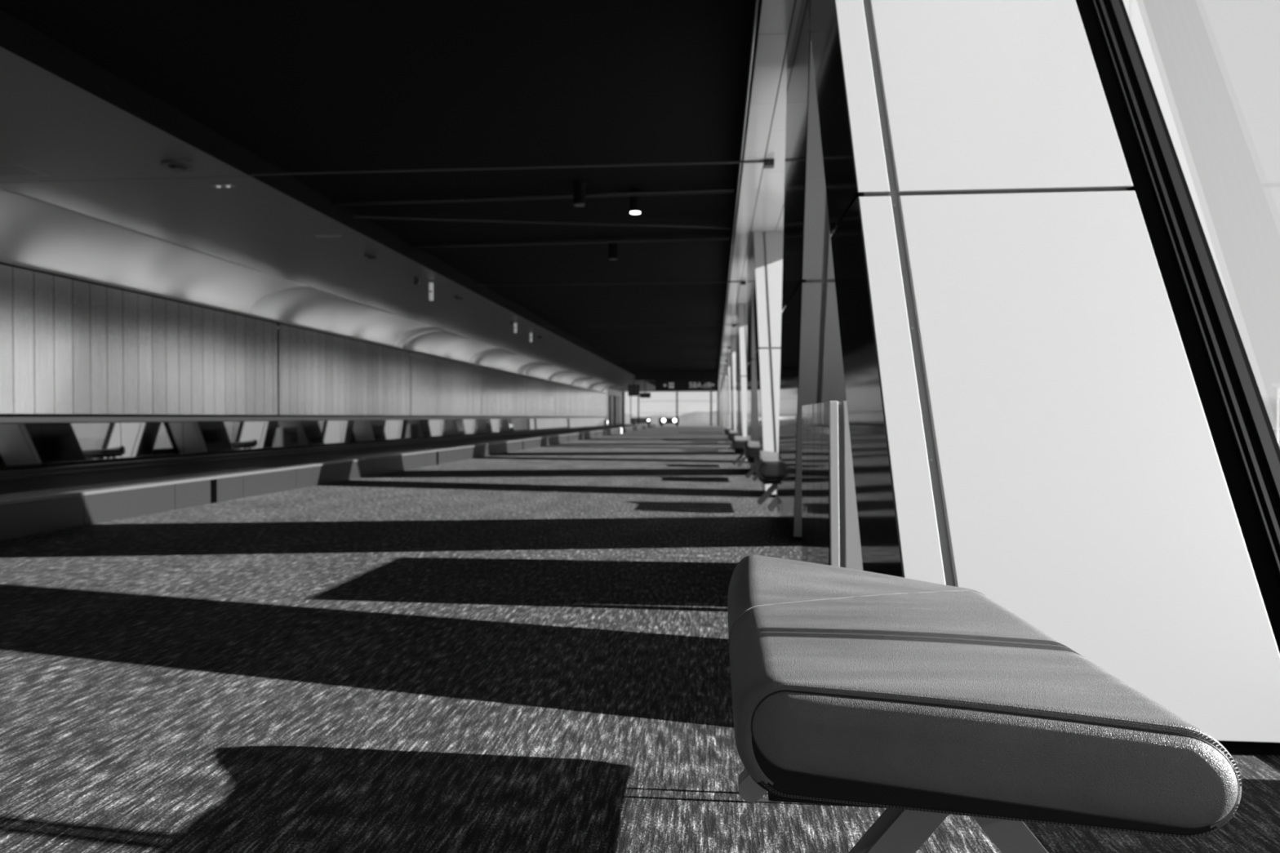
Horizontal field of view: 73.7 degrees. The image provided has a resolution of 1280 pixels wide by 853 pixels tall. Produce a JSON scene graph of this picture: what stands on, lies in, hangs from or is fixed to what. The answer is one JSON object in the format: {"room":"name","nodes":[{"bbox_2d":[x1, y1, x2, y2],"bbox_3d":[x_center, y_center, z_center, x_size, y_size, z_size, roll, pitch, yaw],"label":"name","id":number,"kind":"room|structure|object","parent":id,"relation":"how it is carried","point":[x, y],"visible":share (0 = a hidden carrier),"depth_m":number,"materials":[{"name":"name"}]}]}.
{"room":"airport terminal","nodes":[
{"label":"airport terminal","id":0,"kind":"room"},
{"bbox_2d":[100,413,500,416],"bbox_3d":[-6.170,-1.399,35.155,0.200,3.900,77.400,0,1,5],"label":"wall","id":1,"kind":"structure","parent":0,"point":[100,414],"depth_m":18.67,"materials":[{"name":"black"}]},
{"bbox_2d":[0,258,614,479],"bbox_3d":[-5.060,-0.893,30.044,0.740,2.405,67.000,0,1,5],"label":"wall","id":2,"kind":"structure","parent":0,"point":[191,380],"depth_m":13.19,"materials":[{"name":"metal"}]},
{"bbox_2d":[0,186,627,392],"bbox_3d":[-4.642,-2.362,35.011,1.169,0.710,77.000,0,1,5],"label":"ceiling","id":3,"kind":"structure","parent":0,"point":[34,232],"depth_m":13.14,"materials":[{"name":"grey paint"}]},
{"bbox_2d":[0,424,655,499],"bbox_3d":[-4.043,0.403,34.990,4.070,0.300,77.000,0,1,5],"label":"floor","id":4,"kind":"structure","parent":0,"point":[28,486],"depth_m":10.98,"materials":[{"name":"black"}]},
{"bbox_2d":[0,0,801,390],"bbox_3d":[0.325,-2.836,34.572,8.881,0.293,77.000,0,1,5],"label":"ceiling","id":5,"kind":"structure","parent":0,"point":[256,86],"depth_m":7.60,"materials":[{"name":"black"}]},
{"bbox_2d":[160,160,194,172],"bbox_3d":[-4.209,-2.362,7.769,0.270,0.052,0.270,0,1,5],"label":"smoke detector","id":6,"kind":"object","parent":5,"relation":"attached to","point":[173,165],"visible":1,"depth_m":7.71,"materials":[{"name":"grey plastic"}]},
{"bbox_2d":[210,183,235,187],"bbox_3d":[-4.133,-2.384,8.464,0.200,0.024,0.100,0,1,5],"label":"recessed light","id":7,"kind":"object","parent":5,"relation":"in","point":[216,185],"visible":1,"depth_m":8.45,"materials":[{"name":"silver metal"}]},
{"bbox_2d":[315,235,342,237],"bbox_3d":[-3.953,-2.417,10.827,0.320,0.012,0.060,0,1,5],"label":"air slot","id":8,"kind":"object","parent":5,"relation":"attached to","point":[317,236],"visible":1,"depth_m":10.82,"materials":[{"name":"silver metal"}]},
{"bbox_2d":[364,253,379,259],"bbox_3d":[-3.817,-2.412,12.151,0.200,0.052,0.200,0,1,5],"label":"smoke detector","id":9,"kind":"object","parent":5,"relation":"attached to","point":[371,256],"visible":1,"depth_m":12.10,"materials":[{"name":"grey plastic"}]},
{"bbox_2d":[413,276,419,284],"bbox_3d":[-3.689,-2.397,14.087,0.100,0.125,0.100,0,1,5],"label":"dome camera","id":10,"kind":"object","parent":5,"relation":"attached to","point":[416,280],"visible":1,"depth_m":14.04,"materials":[{"name":"grey plastic"}]},
{"bbox_2d":[428,280,433,300],"bbox_3d":[-3.537,-2.299,14.450,0.060,0.330,0.072,0,1,5],"label":"sign","id":11,"kind":"object","parent":5,"relation":"hanging from","point":[430,284],"visible":1,"depth_m":14.42,"materials":[{"name":"white"}]},
{"bbox_2d":[453,295,464,299],"bbox_3d":[-3.454,-2.459,16.315,0.200,0.052,0.200,0,1,5],"label":"smoke detector","id":12,"kind":"object","parent":5,"relation":"attached to","point":[458,297],"visible":1,"depth_m":16.25,"materials":[{"name":"grey plastic"}]},
{"bbox_2d":[250,159,774,175],"bbox_3d":[-1.240,-2.359,7.861,4.900,0.055,0.100,0,1,5],"label":"rail","id":13,"kind":"object","parent":5,"relation":"attached to","point":[767,163],"visible":1,"depth_m":7.83,"materials":[{"name":"black metal"}]},
{"bbox_2d":[513,321,516,333],"bbox_3d":[-3.017,-2.399,20.648,0.060,0.270,0.072,0,1,5],"label":"sign","id":14,"kind":"object","parent":5,"relation":"hanging from","point":[515,323],"visible":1,"depth_m":20.62,"materials":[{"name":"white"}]},
{"bbox_2d":[529,332,532,342],"bbox_3d":[-2.959,-2.428,23.152,0.060,0.270,0.072,0,1,5],"label":"sign","id":15,"kind":"object","parent":5,"relation":"hanging from","point":[531,333],"visible":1,"depth_m":23.12,"materials":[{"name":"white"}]},
{"bbox_2d":[333,186,733,206],"bbox_3d":[-1.246,-2.558,9.516,4.564,0.060,0.060,0,1,7],"label":"ceiling pipe","id":16,"kind":"object","parent":5,"relation":"attached to","point":[709,190],"visible":1,"depth_m":9.49,"materials":[{"name":"black metal"}]},
{"bbox_2d":[352,214,731,229],"bbox_3d":[-1.151,-2.541,10.612,4.668,0.040,0.040,0,1,-7],"label":"ceiling pipe","id":17,"kind":"object","parent":5,"relation":"attached to","point":[358,216],"visible":1,"depth_m":10.58,"materials":[{"name":"black metal"}]},
{"bbox_2d":[410,235,729,248],"bbox_3d":[-1.029,-2.596,12.006,4.564,0.060,0.060,0,1,7],"label":"ceiling pipe","id":18,"kind":"object","parent":5,"relation":"attached to","point":[725,237],"visible":1,"depth_m":11.98,"materials":[{"name":"black metal"}]},
{"bbox_2d":[573,180,585,206],"bbox_3d":[-0.648,-2.488,9.123,0.130,0.251,0.130,0,1,5],"label":"ceiling spotlight","id":19,"kind":"object","parent":5,"relation":"in","point":[579,186],"visible":1,"depth_m":9.07,"materials":[{"name":"black metal"}]},
{"bbox_2d":[462,280,746,286],"bbox_3d":[-0.645,-2.436,14.685,4.900,0.055,0.100,0,1,5],"label":"rail","id":20,"kind":"object","parent":5,"relation":"attached to","point":[742,282],"visible":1,"depth_m":14.66,"materials":[{"name":"black metal"}]},
{"bbox_2d":[608,242,617,260],"bbox_3d":[-0.386,-2.524,12.252,0.130,0.251,0.130,0,1,5],"label":"ceiling spotlight","id":21,"kind":"object","parent":5,"relation":"in","point":[613,247],"visible":0.8,"depth_m":12.20,"materials":[{"name":"black metal"}]},
{"bbox_2d":[627,377,639,395],"bbox_3d":[-0.354,-2.411,49.188,0.650,1.305,0.208,0,1,5],"label":"monitor","id":22,"kind":"object","parent":5,"relation":"hanging from","point":[633,389],"visible":0.93,"depth_m":49.09,"materials":[{"name":"black"}]},
{"bbox_2d":[629,188,640,214],"bbox_3d":[-0.052,-2.492,9.463,0.130,0.251,0.130,0,1,5],"label":"ceiling spotlight","id":23,"kind":"object","parent":5,"relation":"in","point":[634,201],"visible":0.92,"depth_m":9.41,"materials":[{"name":"black metal"}]},
{"bbox_2d":[542,324,735,327],"bbox_3d":[-0.055,-2.513,21.459,4.900,0.055,0.100,0,1,5],"label":"rail","id":24,"kind":"object","parent":5,"relation":"attached to","point":[733,325],"visible":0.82,"depth_m":21.40,"materials":[{"name":"black metal"}]},
{"bbox_2d":[640,380,650,397],"bbox_3d":[0.296,-2.343,48.530,0.600,1.425,0.208,0,1,5],"label":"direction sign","id":25,"kind":"object","parent":5,"relation":"hanging from","point":[645,394],"visible":0.92,"depth_m":48.44,"materials":[{"name":"black"}]},
{"bbox_2d":[582,346,730,348],"bbox_3d":[0.535,-2.590,28.233,4.900,0.055,0.100,0,1,5],"label":"rail","id":26,"kind":"object","parent":5,"relation":"attached to","point":[664,347],"visible":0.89,"depth_m":28.14,"materials":[{"name":"black metal"}]},
{"bbox_2d":[608,360,727,361],"bbox_3d":[1.125,-2.667,35.007,4.900,0.055,0.100,0,1,5],"label":"rail","id":27,"kind":"object","parent":5,"relation":"attached to","point":[608,361],"visible":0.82,"depth_m":35.10,"materials":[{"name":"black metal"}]},
{"bbox_2d":[625,369,724,370],"bbox_3d":[1.716,-2.744,41.780,4.900,0.055,0.100,0,1,5],"label":"rail","id":28,"kind":"object","parent":5,"relation":"attached to","point":[625,370],"visible":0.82,"depth_m":41.86,"materials":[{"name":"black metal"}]},
{"bbox_2d":[635,370,718,380],"bbox_3d":[2.017,-2.798,46.974,4.618,0.490,0.200,0,1,5],"label":"trim","id":29,"kind":"structure","parent":5,"relation":"attached to","point":[712,375],"depth_m":46.87,"materials":[{"name":"black metal"}]},
{"bbox_2d":[655,370,718,391],"bbox_3d":[2.542,-2.497,46.423,3.400,1.080,0.152,0,1,5],"label":"direction sign","id":30,"kind":"object","parent":5,"relation":"hanging from","point":[666,384],"visible":1,"depth_m":46.37,"materials":[{"name":"black metal"}]},
{"bbox_2d":[606,387,622,425],"bbox_3d":[-2.017,-1.601,68.420,0.100,2.950,10.000,0,1,5],"label":"wall","id":31,"kind":"structure","parent":0,"point":[611,392],"depth_m":67.61,"materials":[{"name":"grey"}]},
{"bbox_2d":[609,395,613,425],"bbox_3d":[-2.169,-1.244,65.576,0.088,2.300,2.140,0,1,5],"label":"door","id":32,"kind":"structure","parent":31,"relation":"in","point":[611,398],"depth_m":65.58,"materials":[{"name":"grey"}]},
{"bbox_2d":[614,395,618,425],"bbox_3d":[-1.874,-1.282,68.963,0.088,2.300,2.140,0,1,5],"label":"door","id":33,"kind":"structure","parent":31,"relation":"in","point":[616,399],"depth_m":68.86,"materials":[{"name":"grey"}]},
{"bbox_2d":[0,426,1279,852],"bbox_3d":[1.406,0.508,34.516,6.710,0.100,77.000,0,1,5],"label":"floor","id":34,"kind":"structure","parent":0,"point":[526,651],"depth_m":2.77,"materials":[{"name":"carpet"}]},
{"bbox_2d":[0,424,647,540],"bbox_3d":[-2.500,0.419,28.496,0.152,0.315,67.670,0,1,5],"label":"curb","id":35,"kind":"structure","parent":34,"relation":"on","point":[24,516],"depth_m":8.26,"materials":[{"name":"grey concrete"}]},
{"bbox_2d":[720,386,721,414],"bbox_3d":[6.669,-1.453,64.262,1.175,3.147,2.352,0,1,5],"label":"column","id":36,"kind":"structure","parent":34,"relation":"on","point":[721,387],"depth_m":64.24,"materials":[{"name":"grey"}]},
{"bbox_2d":[721,382,722,414],"bbox_3d":[6.079,-1.376,57.489,1.175,3.147,2.352,0,1,5],"label":"column","id":37,"kind":"structure","parent":34,"relation":"on","point":[722,383],"depth_m":57.47,"materials":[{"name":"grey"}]},
{"bbox_2d":[722,403,723,430],"bbox_3d":[5.697,-1.326,53.104,1.175,3.147,3.101,0,1,5],"label":"column","id":38,"kind":"structure","parent":34,"relation":"on","point":[722,403],"depth_m":52.80,"materials":[{"name":"grey metal"}]},
{"bbox_2d":[722,378,724,431],"bbox_3d":[5.489,-1.299,50.715,1.175,3.147,2.352,0,1,5],"label":"column","id":39,"kind":"structure","parent":34,"relation":"on","point":[722,379],"depth_m":50.64,"materials":[{"name":"grey"}]},
{"bbox_2d":[723,382,724,413],"bbox_3d":[5.107,-1.249,46.330,1.175,3.147,3.101,0,1,5],"label":"column","id":40,"kind":"structure","parent":34,"relation":"on","point":[723,383],"depth_m":46.11,"materials":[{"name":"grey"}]},
{"bbox_2d":[723,373,725,426],"bbox_3d":[4.899,-1.222,43.941,1.175,3.147,2.352,0,1,5],"label":"column","id":41,"kind":"structure","parent":34,"relation":"on","point":[723,373],"depth_m":43.89,"materials":[{"name":"grey metal"}]},
{"bbox_2d":[724,375,726,426],"bbox_3d":[4.516,-1.172,39.556,1.175,3.147,3.101,0,1,5],"label":"column","id":42,"kind":"structure","parent":34,"relation":"on","point":[725,375],"depth_m":39.31,"materials":[{"name":"grey"}]},
{"bbox_2d":[724,364,727,435],"bbox_3d":[4.308,-1.145,37.167,1.175,3.147,2.352,0,1,5],"label":"column","id":43,"kind":"structure","parent":34,"relation":"on","point":[726,366],"depth_m":37.16,"materials":[{"name":"grey metal"}]},
{"bbox_2d":[724,426,730,442],"bbox_3d":[3.115,0.270,28.252,0.640,0.518,0.976,0,1,5],"label":"bench","id":44,"kind":"object","parent":34,"relation":"on","point":[726,428],"visible":0.35,"depth_m":28.08,"materials":[{"name":"black metal"}]},
{"bbox_2d":[724,426,730,434],"bbox_3d":[3.115,0.134,28.247,0.639,0.246,0.936,0,1,5],"label":"seat cushion","id":45,"kind":"object","parent":44,"relation":"on","point":[726,428],"depth_m":28.01,"materials":[{"name":"grey leather"}]},
{"bbox_2d":[726,356,728,426],"bbox_3d":[3.926,-1.095,32.782,1.175,3.147,3.101,0,1,5],"label":"column","id":46,"kind":"structure","parent":34,"relation":"on","point":[726,357],"depth_m":32.36,"materials":[{"name":"grey metal"}]},
{"bbox_2d":[727,353,730,426],"bbox_3d":[3.718,-1.068,30.393,1.175,3.147,2.352,0,1,5],"label":"column","id":47,"kind":"structure","parent":34,"relation":"on","point":[728,354],"depth_m":30.39,"materials":[{"name":"grey metal"}]},
{"bbox_2d":[729,337,733,442],"bbox_3d":[3.336,-1.019,26.008,1.175,3.147,3.101,0,1,5],"label":"column","id":48,"kind":"structure","parent":34,"relation":"on","point":[731,399],"depth_m":25.63,"materials":[{"name":"grey metal"}]},
{"bbox_2d":[727,429,736,450],"bbox_3d":[2.524,0.347,21.478,0.640,0.518,0.976,0,1,5],"label":"bench","id":49,"kind":"object","parent":34,"relation":"on","point":[731,433],"visible":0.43,"depth_m":21.22,"materials":[{"name":"black metal"}]},
{"bbox_2d":[727,429,736,439],"bbox_3d":[2.525,0.211,21.473,0.639,0.246,0.936,0,1,5],"label":"seat cushion","id":50,"kind":"object","parent":49,"relation":"on","point":[731,433],"depth_m":21.20,"materials":[{"name":"grey leather"}]},
{"bbox_2d":[730,335,736,430],"bbox_3d":[3.128,-0.992,23.619,1.175,3.147,2.352,0,1,5],"label":"column","id":51,"kind":"structure","parent":34,"relation":"on","point":[733,337],"depth_m":23.55,"materials":[{"name":"grey metal"}]},
{"bbox_2d":[735,310,742,453],"bbox_3d":[2.746,-0.942,19.235,1.175,3.147,3.101,0,1,5],"label":"column","id":52,"kind":"structure","parent":34,"relation":"on","point":[738,397],"depth_m":18.90,"materials":[{"name":"grey"}]},
{"bbox_2d":[731,435,746,466],"bbox_3d":[1.904,0.423,14.707,0.640,0.518,0.976,0,1,5],"label":"bench","id":53,"kind":"object","parent":34,"relation":"on","point":[738,442],"visible":0.42,"depth_m":14.45,"materials":[{"name":"black metal"}]},
{"bbox_2d":[731,435,746,450],"bbox_3d":[1.905,0.288,14.702,0.639,0.246,0.936,0,1,5],"label":"seat cushion","id":54,"kind":"object","parent":53,"relation":"on","point":[738,442],"depth_m":14.42,"materials":[{"name":"grey leather"}]},
{"bbox_2d":[737,303,747,462],"bbox_3d":[2.537,-0.915,16.845,1.175,3.147,2.352,0,1,5],"label":"column","id":55,"kind":"structure","parent":34,"relation":"on","point":[741,308],"depth_m":16.77,"materials":[{"name":"grey metal"}]},
{"bbox_2d":[743,440,759,480],"bbox_3d":[1.736,0.460,11.509,0.640,0.518,0.976,0,1,5],"label":"bench","id":56,"kind":"object","parent":34,"relation":"on","point":[751,448],"visible":0.43,"depth_m":11.28,"materials":[{"name":"black metal"}]},
{"bbox_2d":[743,440,759,460],"bbox_3d":[1.736,0.324,11.505,0.639,0.246,0.936,0,1,5],"label":"seat cushion","id":57,"kind":"object","parent":56,"relation":"on","point":[750,447],"depth_m":11.24,"materials":[{"name":"grey leather"}]},
{"bbox_2d":[746,240,759,474],"bbox_3d":[2.155,-0.865,12.461,1.175,3.147,3.101,0,1,5],"label":"column","id":58,"kind":"structure","parent":34,"relation":"on","point":[753,428],"depth_m":12.10,"materials":[{"name":"grey metal"}]},
{"bbox_2d":[754,450,778,511],"bbox_3d":[1.405,0.500,7.945,0.640,0.518,0.976,0,1,5],"label":"bench","id":59,"kind":"object","parent":34,"relation":"on","point":[766,463],"visible":0.41,"depth_m":7.71,"materials":[{"name":"black metal"}]},
{"bbox_2d":[754,450,778,480],"bbox_3d":[1.406,0.364,7.940,0.639,0.246,0.936,0,1,5],"label":"seat cushion","id":60,"kind":"object","parent":59,"relation":"on","point":[766,463],"depth_m":7.67,"materials":[{"name":"grey leather"}]},
{"bbox_2d":[751,231,783,497],"bbox_3d":[1.947,-0.838,10.071,1.175,3.147,2.352,0,1,5],"label":"column","id":61,"kind":"structure","parent":34,"relation":"on","point":[766,247],"depth_m":9.96,"materials":[{"name":"grey metal"}]},
{"bbox_2d":[777,0,846,541],"bbox_3d":[1.565,-0.788,5.687,1.175,3.147,3.125,0,1,5],"label":"column","id":62,"kind":"structure","parent":34,"relation":"on","point":[811,364],"depth_m":5.16,"materials":[{"name":"grey metal"}]},
{"bbox_2d":[801,400,862,570],"bbox_3d":[1.377,0.342,4.250,1.002,0.919,1.282,0,1,5],"label":"glass panel","id":63,"kind":"object","parent":34,"relation":"on","point":[830,531],"visible":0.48,"depth_m":3.79,"materials":[{"name":"glass"}]},
{"bbox_2d":[727,555,1242,852],"bbox_3d":[0.489,0.572,1.581,0.640,0.518,0.976,0,1,5],"label":"bench","id":64,"kind":"object","parent":34,"relation":"on","point":[924,703],"visible":1,"depth_m":1.25,"materials":[{"name":"grey leather"}]},
{"bbox_2d":[808,0,1279,755],"bbox_3d":[1.357,-0.761,3.297,1.175,3.147,2.376,0,1,5],"label":"column","id":65,"kind":"structure","parent":34,"relation":"on","point":[1058,415],"depth_m":2.71,"materials":[{"name":"grey metal"}]},
{"bbox_2d":[622,390,720,426],"bbox_3d":[2.739,-1.830,73.122,10.960,3.900,0.200,0,1,5],"label":"wall","id":66,"kind":"structure","parent":0,"point":[626,390],"depth_m":72.97,"materials":[{"name":"grey"}]},
{"bbox_2d":[623,391,719,426],"bbox_3d":[2.682,-1.509,73.102,8.250,2.940,0.178,0,1,5],"label":"window","id":67,"kind":"structure","parent":66,"relation":"in","point":[637,401],"depth_m":73.02,"materials":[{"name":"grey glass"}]},
{"label":"outside","id":68,"kind":"structure","parent":0,"visible":0},
{"bbox_2d":[1262,396,1279,428],"bbox_3d":[443.196,-6.614,317.130,619.889,18.132,304.599,0,1,5],"label":"wooded hill","id":69,"kind":"structure","parent":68,"point":[1270,403],"depth_m":340.04,"materials":[{"name":"grey"}]},
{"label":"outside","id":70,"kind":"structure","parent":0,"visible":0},
{"bbox_2d":[624,409,719,423],"bbox_3d":[35.553,-10.808,824.911,261.962,14.998,169.522,0,1,5],"label":"wooded hill","id":71,"kind":"structure","parent":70,"point":[697,417],"depth_m":779.88,"materials":[{"name":"grey"}]},
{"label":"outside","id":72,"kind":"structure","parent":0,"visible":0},
{"bbox_3d":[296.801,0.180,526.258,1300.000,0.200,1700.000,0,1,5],"label":"apron","id":73,"kind":"object","parent":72,"visible":0},
{"bbox_2d":[1270,383,1279,443],"bbox_3d":[99.995,-1.118,133.821,2.000,11.300,0.400,0,1,5],"label":"mast","id":74,"kind":"object","parent":73,"relation":"on","point":[1271,384],"visible":0.72,"depth_m":133.72,"materials":[{"name":"white metal"}]},
{"bbox_2d":[1272,428,1279,447],"bbox_3d":[157.003,2.367,166.035,61.200,3.600,15.200,0,1,5],"label":"building","id":75,"kind":"structure","parent":73,"relation":"on","point":[1274,429],"depth_m":169.98,"materials":[{"name":"white paint"}]},
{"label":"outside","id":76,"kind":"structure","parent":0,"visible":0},
{"bbox_2d":[624,423,719,426],"bbox_3d":[3.096,-0.055,101.771,16.500,0.200,56.700,0,1,5],"label":"terrace","id":77,"kind":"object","parent":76,"point":[656,424],"visible":0.07,"depth_m":106.04,"materials":[{"name":"grey concrete"}]},
{"bbox_2d":[631,417,651,424],"bbox_3d":[0.158,-0.558,97.431,2.200,0.896,2.245,0,1,5],"label":"vehicle","id":78,"kind":"object","parent":77,"relation":"on","point":[633,420],"visible":0.81,"depth_m":96.36,"materials":[{"name":"black metal"}]},
{"bbox_2d":[658,417,679,426],"bbox_3d":[3.198,-0.509,93.152,2.200,0.896,2.245,0,1,5],"label":"vehicle","id":79,"kind":"object","parent":77,"relation":"on","point":[661,420],"visible":0.8,"depth_m":92.08,"materials":[{"name":"black metal"}]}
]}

